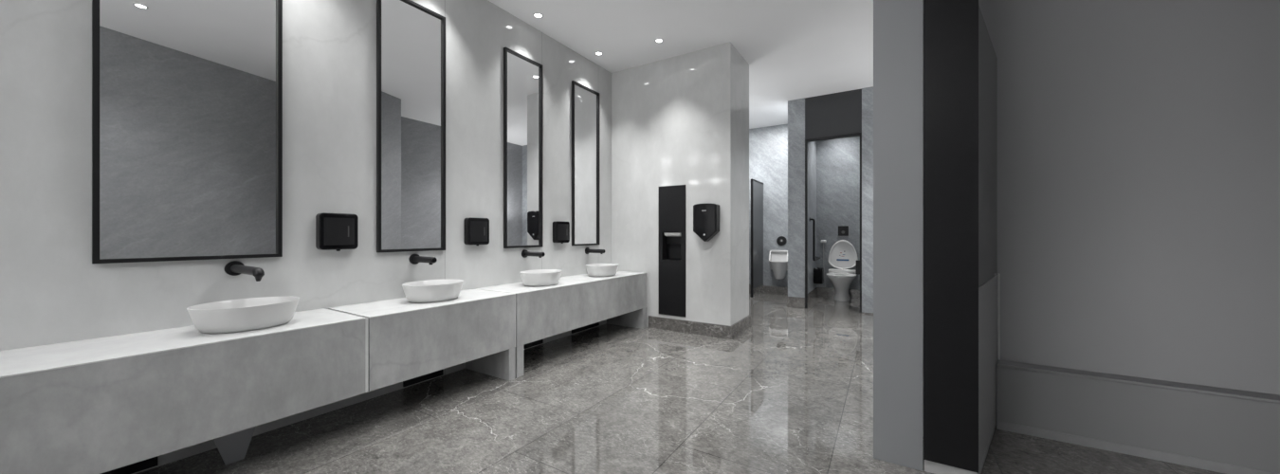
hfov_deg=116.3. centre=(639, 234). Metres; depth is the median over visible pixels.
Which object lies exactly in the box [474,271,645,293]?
countertop
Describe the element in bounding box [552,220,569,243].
soap dispenser
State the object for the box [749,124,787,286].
wall
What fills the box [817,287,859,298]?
baseboard
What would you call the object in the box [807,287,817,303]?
baseboard
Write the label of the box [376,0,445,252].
wall mirror
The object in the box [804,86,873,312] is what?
wall
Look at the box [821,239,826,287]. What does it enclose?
bracket
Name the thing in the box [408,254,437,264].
tap
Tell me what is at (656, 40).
recessed light
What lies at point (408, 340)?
countertop
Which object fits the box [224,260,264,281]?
tap
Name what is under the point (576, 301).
countertop
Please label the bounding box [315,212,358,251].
soap dispenser
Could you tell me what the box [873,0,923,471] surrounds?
wall column
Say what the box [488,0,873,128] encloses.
ceiling
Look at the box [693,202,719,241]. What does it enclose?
dispenser
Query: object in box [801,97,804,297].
trim
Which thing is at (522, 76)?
wall mirror
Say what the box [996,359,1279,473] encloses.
baseboard
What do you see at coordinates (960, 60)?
door frame
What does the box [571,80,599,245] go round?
wall mirror
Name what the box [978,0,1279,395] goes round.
wall
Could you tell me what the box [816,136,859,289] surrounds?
wall
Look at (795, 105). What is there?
wall
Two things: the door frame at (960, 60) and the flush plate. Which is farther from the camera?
the flush plate
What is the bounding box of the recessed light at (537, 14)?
[532,12,543,18]
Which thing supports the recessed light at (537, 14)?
in the ceiling
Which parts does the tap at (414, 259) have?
spout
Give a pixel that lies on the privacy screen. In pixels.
(757, 187)
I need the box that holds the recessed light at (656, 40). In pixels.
[655,38,662,42]
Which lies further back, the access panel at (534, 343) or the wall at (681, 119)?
the wall at (681, 119)
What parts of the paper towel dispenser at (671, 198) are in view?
door, door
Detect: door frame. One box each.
[804,132,861,313]
[923,0,997,473]
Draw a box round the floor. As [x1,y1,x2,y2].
[136,292,1225,473]
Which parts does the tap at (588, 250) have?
spout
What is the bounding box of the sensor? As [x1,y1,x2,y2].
[776,236,786,245]
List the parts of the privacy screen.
edge post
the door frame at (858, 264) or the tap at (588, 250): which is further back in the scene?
the door frame at (858, 264)
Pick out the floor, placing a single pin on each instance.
(792, 393)
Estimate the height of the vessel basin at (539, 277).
0.130 m
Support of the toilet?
on the floor
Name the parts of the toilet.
seat, bowl, seat, lid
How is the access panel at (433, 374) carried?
attached to the wall at (52, 291)
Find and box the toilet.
[825,239,858,301]
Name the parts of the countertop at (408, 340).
leg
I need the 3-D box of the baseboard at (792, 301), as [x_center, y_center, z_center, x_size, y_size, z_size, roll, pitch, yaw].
[2.546,1.115,6.494,0.279,0.170,0.018,0,0,32]
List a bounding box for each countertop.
[0,308,368,473]
[328,289,515,391]
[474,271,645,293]
[474,271,647,377]
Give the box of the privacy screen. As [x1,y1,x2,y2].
[750,178,763,297]
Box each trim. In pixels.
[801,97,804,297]
[997,273,1000,359]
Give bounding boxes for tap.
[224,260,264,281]
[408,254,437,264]
[521,249,545,257]
[585,247,604,254]
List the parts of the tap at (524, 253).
spout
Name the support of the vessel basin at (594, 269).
in the countertop at (576, 301)
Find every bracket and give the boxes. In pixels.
[213,426,255,465]
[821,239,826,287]
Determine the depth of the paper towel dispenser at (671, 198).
4.95 m
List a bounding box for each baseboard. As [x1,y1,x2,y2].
[648,314,750,339]
[749,283,787,295]
[786,296,804,308]
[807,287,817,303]
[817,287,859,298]
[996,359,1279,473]
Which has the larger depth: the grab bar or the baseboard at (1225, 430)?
the grab bar
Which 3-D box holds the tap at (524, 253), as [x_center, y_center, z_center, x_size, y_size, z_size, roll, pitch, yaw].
[-1.084,0.202,4.053,0.276,0.084,0.084,0,0,32]
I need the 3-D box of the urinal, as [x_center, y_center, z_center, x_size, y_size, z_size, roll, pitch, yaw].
[2.740,0.612,7.873,0.366,0.577,0.330,0,0,32]
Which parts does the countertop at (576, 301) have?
leg, panel, leg, panel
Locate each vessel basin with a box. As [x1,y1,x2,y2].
[186,296,299,333]
[402,279,463,303]
[519,269,561,286]
[585,263,618,276]
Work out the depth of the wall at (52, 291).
2.58 m
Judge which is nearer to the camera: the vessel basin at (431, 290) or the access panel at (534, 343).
the vessel basin at (431, 290)
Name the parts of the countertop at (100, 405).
panel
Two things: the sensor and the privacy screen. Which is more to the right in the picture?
the sensor
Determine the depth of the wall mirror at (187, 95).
2.13 m
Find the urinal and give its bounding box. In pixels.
[768,250,787,279]
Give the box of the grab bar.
[809,217,820,260]
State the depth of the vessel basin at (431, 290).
2.88 m
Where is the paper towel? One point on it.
(666, 234)
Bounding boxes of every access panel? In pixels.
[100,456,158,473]
[402,368,443,386]
[523,338,543,348]
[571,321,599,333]
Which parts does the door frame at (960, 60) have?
panel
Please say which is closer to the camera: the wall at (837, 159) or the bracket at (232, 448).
the bracket at (232, 448)
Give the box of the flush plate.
[838,225,848,236]
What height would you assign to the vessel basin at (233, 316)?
0.130 m
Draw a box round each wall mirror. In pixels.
[91,0,282,263]
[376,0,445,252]
[503,46,542,248]
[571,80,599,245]
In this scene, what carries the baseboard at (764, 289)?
attached to the wall at (768, 146)
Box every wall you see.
[0,0,611,473]
[611,41,749,327]
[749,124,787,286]
[787,98,816,297]
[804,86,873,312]
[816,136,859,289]
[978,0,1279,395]
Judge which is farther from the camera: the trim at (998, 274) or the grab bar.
the grab bar
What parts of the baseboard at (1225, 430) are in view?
skirting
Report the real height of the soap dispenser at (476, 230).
0.255 m
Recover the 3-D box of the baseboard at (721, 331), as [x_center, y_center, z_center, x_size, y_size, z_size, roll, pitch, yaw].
[0.777,1.126,5.142,1.102,0.148,0.770,0,0,32]
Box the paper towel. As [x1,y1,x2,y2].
[664,233,680,236]
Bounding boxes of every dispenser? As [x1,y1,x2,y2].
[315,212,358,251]
[463,217,489,245]
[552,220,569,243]
[658,184,685,317]
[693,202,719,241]
[813,267,823,284]

